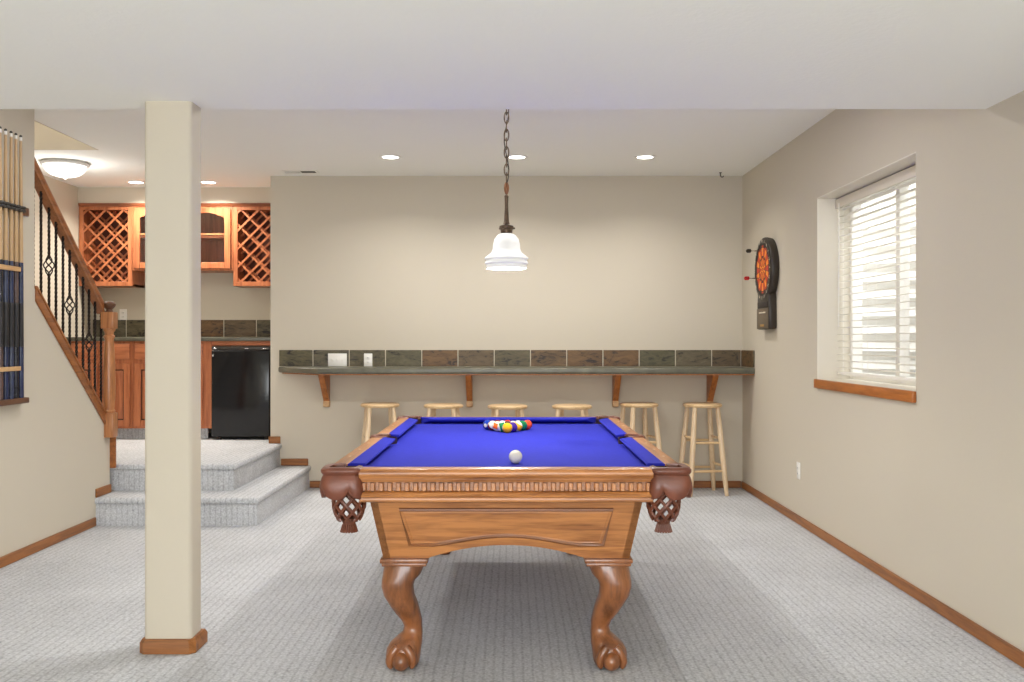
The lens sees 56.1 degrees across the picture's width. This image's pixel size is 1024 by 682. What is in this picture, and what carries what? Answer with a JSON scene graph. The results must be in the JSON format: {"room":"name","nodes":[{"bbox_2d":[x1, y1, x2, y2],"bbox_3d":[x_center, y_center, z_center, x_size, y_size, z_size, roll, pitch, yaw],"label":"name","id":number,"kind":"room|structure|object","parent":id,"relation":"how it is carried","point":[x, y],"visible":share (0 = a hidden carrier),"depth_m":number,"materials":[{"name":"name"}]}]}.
{"room":"basement game room","nodes":[
{"label":"basement game room","id":0,"kind":"room"},
{"bbox_2d":[0,109,109,556],"bbox_3d":[-2.970,-0.180,1.873,0.120,2.940,10.145,0,0,0],"label":"wall","id":1,"kind":"structure","parent":0,"point":[55,451],"depth_m":5.91,"materials":[{"name":"beige paint"}]},
{"bbox_2d":[0,200,28,405],"bbox_3d":[-2.876,-0.215,5.426,0.068,1.160,0.652,0,0,0],"label":"cue rack","id":2,"kind":"object","parent":1,"relation":"attached to","point":[19,208],"visible":0.97,"depth_m":5.48,"materials":[{"name":"brown wood"}]},
{"bbox_2d":[0,126,2,399],"bbox_3d":[-2.874,-0.438,5.390,0.033,1.538,0.032,0,0,0],"label":"pool cue","id":3,"kind":"object","parent":2,"relation":"on","point":[1,222],"visible":1,"depth_m":5.38,"materials":[{"name":"black"}]},
{"bbox_2d":[3,128,8,399],"bbox_3d":[-2.874,-0.438,5.448,0.033,1.538,0.032,0,0,0],"label":"pool cue","id":4,"kind":"object","parent":2,"relation":"on","point":[5,186],"visible":0.98,"depth_m":5.44,"materials":[{"name":"black"}]},
{"bbox_2d":[8,131,13,398],"bbox_3d":[-2.874,-0.438,5.508,0.033,1.538,0.032,0,0,0],"label":"pool cue","id":5,"kind":"object","parent":2,"relation":"on","point":[11,239],"visible":0.97,"depth_m":5.50,"materials":[{"name":"black"}]},
{"bbox_2d":[0,397,28,405],"bbox_3d":[-2.880,0.348,5.386,0.060,0.033,0.572,0,0,0],"label":"shelf","id":6,"kind":"object","parent":2,"relation":"attached to","point":[14,401],"depth_m":5.50,"materials":[{"name":"brown wood"}]},
{"bbox_2d":[14,133,18,397],"bbox_3d":[-2.874,-0.438,5.562,0.033,1.538,0.032,0,0,0],"label":"pool cue","id":7,"kind":"object","parent":2,"relation":"on","point":[16,262],"visible":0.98,"depth_m":5.55,"materials":[{"name":"black"}]},
{"bbox_2d":[18,135,23,397],"bbox_3d":[-2.874,-0.438,5.617,0.033,1.538,0.032,0,0,0],"label":"pool cue","id":8,"kind":"object","parent":2,"relation":"on","point":[20,233],"visible":0.99,"depth_m":5.61,"materials":[{"name":"black"}]},
{"bbox_2d":[0,517,95,567],"bbox_3d":[-2.903,1.258,1.745,0.014,0.061,9.890,0,0,0],"label":"baseboard","id":9,"kind":"structure","parent":1,"relation":"attached to","point":[5,560],"depth_m":5.96,"materials":[{"name":"brown wood"}]},
{"bbox_2d":[95,484,110,497],"bbox_3d":[-2.903,1.063,6.822,0.014,0.061,0.244,0,0,0],"label":"baseboard","id":10,"kind":"structure","parent":1,"relation":"attached to","point":[106,489],"depth_m":6.80,"materials":[{"name":"brown wood"}]},
{"bbox_2d":[34,175,92,336],"bbox_3d":[-4.154,-0.880,6.095,0.120,4.340,6.590,0,0,0],"label":"wall","id":11,"kind":"structure","parent":0,"point":[65,195],"depth_m":8.72,"materials":[{"name":"beige paint"}]},
{"bbox_2d":[34,120,97,149],"bbox_3d":[-3.615,-2.000,5.095,0.959,1.900,4.390,0,0,0],"label":"wall","id":12,"kind":"structure","parent":0,"point":[45,137],"depth_m":7.28,"materials":[{"name":"beige paint"}]},
{"bbox_2d":[78,187,270,202],"bbox_3d":[-3.108,-1.376,9.225,1.972,0.148,0.330,0,0,0],"label":"wall","id":13,"kind":"structure","parent":0,"point":[85,194],"depth_m":9.06,"materials":[{"name":"beige paint"}]},
{"bbox_2d":[93,273,270,432],"bbox_3d":[-3.108,-0.180,9.450,2.212,2.940,0.120,0,0,0],"label":"wall","id":14,"kind":"structure","parent":0,"point":[220,300],"depth_m":9.39,"materials":[{"name":"beige paint"}]},
{"bbox_2d":[78,203,144,287],"bbox_3d":[-3.837,-0.909,9.217,0.502,0.780,0.342,0,0,0],"label":"wine rack cabinet","id":15,"kind":"object","parent":14,"relation":"attached to","point":[105,229],"visible":0.82,"depth_m":9.18,"materials":[{"name":"brown wood"}]},
{"bbox_2d":[119,309,126,319],"bbox_3d":[-3.801,-0.255,9.384,0.072,0.112,0.010,0,0,0],"label":"outlet plate","id":16,"kind":"object","parent":14,"relation":"attached to","point":[122,312],"visible":1,"depth_m":9.38,"materials":[{"name":"white plastic"}]},
{"bbox_2d":[93,320,270,336],"bbox_3d":[-3.109,-0.122,9.382,1.968,0.172,0.016,0,0,0],"label":"tile backsplash","id":17,"kind":"structure","parent":14,"relation":"attached to","point":[126,328],"depth_m":9.38,"materials":[{"name":"tile"}]},
{"bbox_2d":[132,203,232,272],"bbox_3d":[-3.109,-0.982,9.215,0.952,0.634,0.346,0,0,0],"label":"upper cabinet","id":18,"kind":"object","parent":14,"relation":"attached to","point":[216,218],"visible":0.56,"depth_m":9.06,"materials":[{"name":"brown wood"}]},
{"bbox_2d":[140,236,223,240],"bbox_3d":[-3.109,-0.988,9.243,0.916,0.015,0.262,0,0,0],"label":"shelf","id":19,"kind":"object","parent":18,"relation":"attached to","point":[142,238],"depth_m":9.18,"materials":[{"name":"brown wood"}]},
{"bbox_2d":[233,203,270,287],"bbox_3d":[-2.391,-0.909,9.217,0.482,0.780,0.342,0,0,0],"label":"wine rack cabinet","id":20,"kind":"object","parent":14,"relation":"attached to","point":[251,221],"visible":0.58,"depth_m":9.21,"materials":[{"name":"brown wood"}]},
{"bbox_2d":[110,433,281,491],"bbox_3d":[-3.058,1.094,8.203,2.072,0.388,2.375,0,0,0],"label":"step","id":21,"kind":"structure","parent":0,"point":[227,463],"depth_m":7.42,"materials":[{"name":"carpet"}]},
{"bbox_2d":[68,341,135,437],"bbox_3d":[-3.779,0.450,9.074,0.622,0.898,0.628,0,0,0],"label":"base cabinet","id":22,"kind":"object","parent":21,"relation":"on","point":[123,349],"visible":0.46,"depth_m":8.76,"materials":[{"name":"brown wood"}]},
{"bbox_2d":[133,341,211,437],"bbox_3d":[-3.106,0.450,9.074,0.720,0.898,0.628,0,0,0],"label":"base cabinet","id":23,"kind":"object","parent":21,"relation":"on","point":[138,346],"visible":0.31,"depth_m":8.78,"materials":[{"name":"brown wood"}]},
{"bbox_2d":[66,337,270,345],"bbox_3d":[-3.108,0.003,9.069,1.968,0.078,0.638,0,0,0],"label":"countertop","id":24,"kind":"structure","parent":23,"relation":"on","point":[216,341],"depth_m":8.75,"materials":[{"name":"stone"}]},
{"bbox_2d":[212,346,270,438],"bbox_3d":[-2.470,0.475,9.030,0.530,0.850,0.621,0,0,0],"label":"mini fridge","id":25,"kind":"object","parent":21,"relation":"on","point":[241,375],"visible":0.9,"depth_m":8.73,"materials":[{"name":"black plastic"}]},
{"bbox_2d":[95,466,310,524],"bbox_3d":[-2.337,1.192,7.566,1.145,0.195,1.741,0,0,0],"label":"step","id":26,"kind":"structure","parent":0,"point":[253,502],"depth_m":6.71,"materials":[{"name":"carpet"}]},
{"bbox_2d":[34,109,834,186],"bbox_3d":[-0.970,-1.500,6.796,6.489,0.100,5.387,0,0,0],"label":"ceiling","id":27,"kind":"structure","parent":0,"point":[240,147],"depth_m":6.98,"materials":[{"name":"white paint"}]},
{"bbox_2d":[40,158,89,178],"bbox_3d":[-3.628,-1.381,7.792,0.368,0.137,0.368,0,0,0],"label":"dome ceiling light","id":28,"kind":"object","parent":27,"relation":"attached to","point":[59,167],"visible":1,"depth_m":7.68,"materials":[{"name":"white glass"}]},
{"bbox_2d":[126,181,144,183],"bbox_3d":[-3.430,-1.446,8.760,0.180,0.006,0.180,0,0,0],"label":"recessed light","id":29,"kind":"object","parent":27,"relation":"in","point":[130,182],"visible":0.98,"depth_m":8.76,"materials":[{"name":"white glass"}]},
{"bbox_2d":[201,181,218,183],"bbox_3d":[-2.770,-1.446,8.760,0.180,0.006,0.180,0,0,0],"label":"recessed light","id":30,"kind":"object","parent":27,"relation":"in","point":[202,182],"visible":0.94,"depth_m":8.76,"materials":[{"name":"white glass"}]},
{"bbox_2d":[282,170,318,173],"bbox_3d":[-1.805,-1.441,8.202,0.294,0.016,0.119,0,0,0],"label":"ceiling vent","id":31,"kind":"object","parent":27,"relation":"in","point":[284,171],"visible":1,"depth_m":8.17,"materials":[{"name":"white plastic"}]},
{"bbox_2d":[379,155,401,159],"bbox_3d":[-0.957,-1.446,7.559,0.180,0.006,0.180,0,0,0],"label":"recessed light","id":32,"kind":"object","parent":27,"relation":"in","point":[388,157],"visible":1,"depth_m":7.56,"materials":[{"name":"white glass"}]},
{"bbox_2d":[484,109,528,269],"bbox_3d":[-0.028,-0.912,4.949,0.221,1.078,0.221,0,0,25],"label":"pendant lamp","id":33,"kind":"object","parent":27,"relation":"hanging from","point":[506,254],"visible":0.76,"depth_m":4.90,"materials":[{"name":"white glass"}]},
{"bbox_2d":[508,155,527,159],"bbox_3d":[0.039,-1.446,7.559,0.180,0.006,0.180,0,0,0],"label":"recessed light","id":34,"kind":"object","parent":27,"relation":"in","point":[514,157],"visible":0.89,"depth_m":7.57,"materials":[{"name":"white glass"}]},
{"bbox_2d":[634,155,655,159],"bbox_3d":[1.047,-1.446,7.559,0.180,0.006,0.180,0,0,0],"label":"recessed light","id":35,"kind":"object","parent":27,"relation":"in","point":[640,157],"visible":1,"depth_m":7.56,"materials":[{"name":"white glass"}]},
{"bbox_2d":[271,176,741,487],"bbox_3d":[0.076,-0.180,8.496,4.397,2.940,0.120,0,0,0],"label":"wall","id":36,"kind":"structure","parent":0,"point":[358,262],"depth_m":8.44,"materials":[{"name":"beige paint"}]},
{"bbox_2d":[269,436,279,442],"bbox_3d":[-2.085,0.869,8.429,0.102,0.061,0.014,0,0,0],"label":"baseboard","id":37,"kind":"structure","parent":36,"relation":"attached to","point":[272,439],"depth_m":8.42,"materials":[{"name":"brown wood"}]},
{"bbox_2d":[281,459,307,465],"bbox_3d":[-1.909,1.063,8.429,0.238,0.061,0.014,0,0,0],"label":"baseboard","id":38,"kind":"structure","parent":36,"relation":"attached to","point":[284,462],"depth_m":8.42,"materials":[{"name":"brown wood"}]},
{"bbox_2d":[278,367,754,406],"bbox_3d":[-0.014,0.402,8.217,4.076,0.352,0.435,0,0,0],"label":"bar ledge","id":39,"kind":"object","parent":36,"relation":"attached to","point":[712,374],"visible":0.91,"depth_m":8.00,"materials":[{"name":"stone"}]},
{"bbox_2d":[279,350,754,367],"bbox_3d":[-0.011,0.152,8.220,4.071,0.147,0.430,0,0,0],"label":"tile backsplash","id":40,"kind":"structure","parent":36,"relation":"attached to","point":[287,358],"depth_m":8.42,"materials":[{"name":"tile"}]},
{"bbox_2d":[328,353,346,365],"bbox_3d":[-1.531,0.166,8.414,0.165,0.114,0.016,0,0,0],"label":"switch plate","id":41,"kind":"object","parent":40,"relation":"attached to","point":[334,359],"visible":1,"depth_m":8.42,"materials":[{"name":"white plastic"}]},
{"bbox_2d":[364,353,371,365],"bbox_3d":[-1.261,0.166,8.417,0.074,0.114,0.010,0,0,0],"label":"outlet plate","id":42,"kind":"object","parent":40,"relation":"attached to","point":[367,356],"visible":1,"depth_m":8.42,"materials":[{"name":"white plastic"}]},
{"bbox_2d":[310,481,740,487],"bbox_3d":[0.118,1.258,8.429,3.784,0.061,0.014,0,0,0],"label":"baseboard","id":43,"kind":"structure","parent":36,"relation":"attached to","point":[313,484],"depth_m":8.42,"materials":[{"name":"brown wood"}]},
{"bbox_2d":[0,488,1023,681],"bbox_3d":[-1.038,1.350,3.045,6.525,0.120,12.890,0,0,0],"label":"floor","id":44,"kind":"structure","parent":0,"point":[738,590],"depth_m":4.53,"materials":[{"name":"carpet"}]},
{"bbox_2d":[145,101,200,638],"bbox_3d":[-1.423,0.149,4.035,0.197,2.281,0.136,0,0,0],"label":"column","id":45,"kind":"structure","parent":44,"relation":"on","point":[172,128],"depth_m":3.97,"materials":[{"name":"beige paint"}]},
{"bbox_2d":[140,629,207,653],"bbox_3d":[-1.423,1.260,4.035,0.233,0.059,0.172,0,0,0],"label":"baseboard","id":46,"kind":"structure","parent":45,"relation":"attached to","point":[147,646],"depth_m":3.95,"materials":[{"name":"brown wood"}]},
{"bbox_2d":[360,402,399,444],"bbox_3d":[-1.114,0.908,8.101,0.346,0.767,0.345,0,0,-14],"label":"bar stool","id":47,"kind":"object","parent":44,"relation":"on","point":[368,406],"visible":0.45,"depth_m":8.01,"materials":[{"name":"beige wood"}]},
{"bbox_2d":[424,403,462,416],"bbox_3d":[-0.571,0.908,8.000,0.346,0.767,0.345,0,0,6],"label":"bar stool","id":48,"kind":"object","parent":44,"relation":"on","point":[431,407],"visible":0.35,"depth_m":7.89,"materials":[{"name":"beige wood"}]},
{"bbox_2d":[319,416,692,670],"bbox_3d":[-0.022,0.881,4.830,1.404,0.818,2.530,0,0,0],"label":"pool table","id":49,"kind":"object","parent":44,"relation":"on","point":[433,486],"visible":1,"depth_m":3.71,"materials":[{"name":"blue fabric"}]},
{"bbox_2d":[348,437,394,465],"bbox_3d":[-0.607,0.493,4.240,0.062,0.036,1.030,0,0,0],"label":"cushion","id":50,"kind":"object","parent":49,"relation":"on","point":[378,450],"depth_m":4.19,"materials":[{"name":"blue fabric"}]},
{"bbox_2d":[389,418,417,437],"bbox_3d":[-0.607,0.493,5.420,0.062,0.036,1.030,0,0,0],"label":"cushion","id":51,"kind":"object","parent":49,"relation":"on","point":[406,427],"depth_m":5.37,"materials":[{"name":"blue fabric"}]},
{"bbox_2d":[483,420,489,429],"bbox_3d":[-0.141,0.486,5.575,0.057,0.057,0.057,0,0,43],"label":"ball","id":52,"kind":"object","parent":49,"relation":"on","point":[485,423],"visible":0.77,"depth_m":5.55,"materials":[{"name":"blue plastic"}]},
{"bbox_2d":[488,421,494,429],"bbox_3d":[-0.112,0.486,5.525,0.057,0.057,0.057,0,0,20],"label":"ball","id":53,"kind":"object","parent":49,"relation":"on","point":[490,423],"visible":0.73,"depth_m":5.50,"materials":[{"name":"white plastic"}]},
{"bbox_2d":[492,421,499,430],"bbox_3d":[-0.084,0.486,5.475,0.057,0.057,0.057,0,0,20],"label":"ball","id":54,"kind":"object","parent":49,"relation":"on","point":[495,424],"visible":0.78,"depth_m":5.46,"materials":[{"name":"white plastic"}]},
{"bbox_2d":[497,422,504,431],"bbox_3d":[-0.055,0.486,5.425,0.057,0.057,0.057,0,0,-14],"label":"ball","id":55,"kind":"object","parent":49,"relation":"on","point":[499,427],"visible":0.56,"depth_m":5.41,"materials":[{"name":"white plastic"}]},
{"bbox_2d":[363,466,648,466],"bbox_3d":[-0.022,0.493,3.680,1.100,0.036,0.062,0,0,0],"label":"cushion","id":56,"kind":"object","parent":49,"relation":"on","point":[363,466],"depth_m":3.65,"materials":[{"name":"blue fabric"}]},
{"bbox_2d":[502,423,511,432],"bbox_3d":[-0.026,0.486,5.375,0.057,0.057,0.057,0,0,26],"label":"ball","id":57,"kind":"object","parent":49,"relation":"on","point":[507,427],"visible":1,"depth_m":5.36,"materials":[{"name":"yellow plastic"}]},
{"bbox_2d":[421,417,595,422],"bbox_3d":[-0.022,0.493,5.980,1.100,0.036,0.062,0,0,0],"label":"cushion","id":58,"kind":"object","parent":49,"relation":"on","point":[423,419],"depth_m":5.97,"materials":[{"name":"blue fabric"}]},
{"bbox_2d":[510,422,516,431],"bbox_3d":[0.003,0.486,5.425,0.057,0.057,0.057,0,0,26],"label":"ball","id":59,"kind":"object","parent":49,"relation":"on","point":[514,425],"visible":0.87,"depth_m":5.41,"materials":[{"name":"purple plastic"}]},
{"bbox_2d":[509,450,521,463],"bbox_3d":[0.015,0.486,4.033,0.057,0.057,0.057,0,0,0],"label":"cue ball","id":60,"kind":"object","parent":49,"relation":"on","point":[515,456],"visible":1,"depth_m":4.01,"materials":[{"name":"beige plastic"}]},
{"bbox_2d":[515,421,521,430],"bbox_3d":[0.032,0.486,5.475,0.057,0.057,0.057,0,0,31],"label":"ball","id":61,"kind":"object","parent":49,"relation":"on","point":[519,424],"visible":0.73,"depth_m":5.46,"materials":[{"name":"plastic"}]},
{"bbox_2d":[520,421,526,429],"bbox_3d":[0.060,0.486,5.525,0.057,0.057,0.057,0,0,16],"label":"ball","id":62,"kind":"object","parent":49,"relation":"on","point":[524,424],"visible":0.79,"depth_m":5.50,"materials":[{"name":"green plastic"}]},
{"bbox_2d":[525,420,531,429],"bbox_3d":[0.089,0.486,5.575,0.057,0.057,0.057,0,0,30],"label":"ball","id":63,"kind":"object","parent":49,"relation":"on","point":[529,423],"visible":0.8,"depth_m":5.55,"materials":[{"name":"red plastic"}]},
{"bbox_2d":[599,418,626,437],"bbox_3d":[0.563,0.493,5.420,0.062,0.036,1.030,0,0,0],"label":"cushion","id":64,"kind":"object","parent":49,"relation":"on","point":[609,427],"depth_m":5.37,"materials":[{"name":"blue fabric"}]},
{"bbox_2d":[620,437,664,465],"bbox_3d":[0.563,0.493,4.240,0.062,0.036,1.030,0,0,0],"label":"cushion","id":65,"kind":"object","parent":49,"relation":"on","point":[633,448],"depth_m":4.19,"materials":[{"name":"blue fabric"}]},
{"bbox_2d":[488,404,526,416],"bbox_3d":[-0.037,0.908,7.901,0.346,0.767,0.345,0,0,-9],"label":"bar stool","id":66,"kind":"object","parent":44,"relation":"on","point":[518,408],"visible":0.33,"depth_m":7.80,"materials":[{"name":"beige wood"}]},
{"bbox_2d":[552,404,591,416],"bbox_3d":[0.494,0.908,7.901,0.346,0.767,0.345,0,0,11],"label":"bar stool","id":67,"kind":"object","parent":44,"relation":"on","point":[583,408],"visible":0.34,"depth_m":7.80,"materials":[{"name":"beige wood"}]},
{"bbox_2d":[619,402,661,450],"bbox_3d":[1.076,0.908,8.136,0.346,0.767,0.345,0,0,-17],"label":"bar stool","id":68,"kind":"object","parent":44,"relation":"on","point":[644,405],"visible":0.47,"depth_m":8.05,"materials":[{"name":"beige wood"}]},
{"bbox_2d":[679,402,728,496],"bbox_3d":[1.609,0.908,8.115,0.346,0.767,0.345,0,0,-8],"label":"bar stool","id":69,"kind":"object","parent":44,"relation":"on","point":[709,405],"visible":0.88,"depth_m":8.01,"materials":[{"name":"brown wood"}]},
{"bbox_2d":[0,0,1023,108],"bbox_3d":[-0.378,-1.270,0.377,5.305,0.559,7.453,0,0,0],"label":"ceiling","id":70,"kind":"structure","parent":0,"point":[55,54],"depth_m":3.32,"materials":[{"name":"white paint"}]},
{"bbox_2d":[742,91,1023,651],"bbox_3d":[2.175,-0.180,2.668,0.300,2.940,11.736,0,0,0],"label":"wall","id":71,"kind":"structure","parent":0,"point":[930,490],"depth_m":4.74,"materials":[{"name":"beige paint"}]},
{"bbox_2d":[754,237,778,329],"bbox_3d":[1.989,-0.450,7.512,0.071,0.720,0.500,0,0,0],"label":"dartboard","id":72,"kind":"object","parent":71,"relation":"attached to","point":[766,270],"visible":1,"depth_m":7.38,"materials":[{"name":"black plastic"}]},
{"bbox_2d":[797,462,799,479],"bbox_3d":[2.020,0.914,6.775,0.010,0.120,0.074,0,0,0],"label":"outlet plate","id":73,"kind":"object","parent":71,"relation":"attached to","point":[798,463],"visible":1,"depth_m":6.76,"materials":[{"name":"white plastic"}]},
{"bbox_2d":[814,152,915,402],"bbox_3d":[2.156,-0.320,5.591,0.307,1.260,1.570,0,0,0],"label":"window","id":74,"kind":"structure","parent":71,"relation":"in","point":[828,361],"depth_m":6.33,"materials":[{"name":"white plastic"}]},
{"bbox_2d":[835,165,915,382],"bbox_3d":[2.169,-0.357,5.593,0.076,1.158,1.538,0,0,0],"label":"window blind","id":75,"kind":"object","parent":74,"relation":"attached to","point":[908,174],"visible":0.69,"depth_m":5.69,"materials":[{"name":"beige plastic"}]},
{"bbox_2d":[741,481,1023,667],"bbox_3d":[2.018,1.258,2.611,0.014,0.061,11.621,0,0,0],"label":"baseboard","id":76,"kind":"structure","parent":71,"relation":"attached to","point":[1011,652],"depth_m":4.87,"materials":[{"name":"brown wood"}]},
{"bbox_3d":[2.725,0.840,5.593,0.800,0.100,2.600,0,0,0],"label":"ground","id":77,"kind":"structure","parent":0,"visible":0},
{"bbox_2d":[862,184,915,376],"bbox_3d":[2.643,-0.200,5.593,0.635,1.980,2.130,0,0,0],"label":"window well","id":78,"kind":"structure","parent":77,"relation":"on","point":[912,289],"depth_m":6.58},
{"bbox_3d":[-3.562,-0.270,5.550,1.062,2.340,2.750,0,0,0],"label":"floor","id":79,"kind":"structure","parent":0,"visible":0},
{"bbox_2d":[34,157,117,467],"bbox_3d":[-2.946,-0.384,6.083,0.198,2.607,1.766,0,0,0],"label":"stair railing","id":80,"kind":"object","parent":79,"relation":"on","point":[108,318],"visible":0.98,"depth_m":6.48,"materials":[{"name":"brown wood"}]},
{"bbox_2d":[43,255,54,275],"bbox_3d":[-2.942,-0.478,6.100,0.063,0.140,0.063,0,0,28],"label":"basket","id":81,"kind":"object","parent":80,"relation":"on","point":[48,256],"depth_m":6.09,"materials":[{"name":"metal"}]},
{"bbox_2d":[64,295,74,315],"bbox_3d":[-2.942,-0.236,6.386,0.063,0.140,0.063,0,0,28],"label":"basket","id":82,"kind":"object","parent":80,"relation":"on","point":[69,296],"depth_m":6.38,"materials":[{"name":"metal"}]},
{"bbox_2d":[84,333,93,351],"bbox_3d":[-2.942,0.010,6.677,0.063,0.140,0.063,0,0,28],"label":"basket","id":83,"kind":"object","parent":80,"relation":"on","point":[88,334],"depth_m":6.67,"materials":[{"name":"metal"}]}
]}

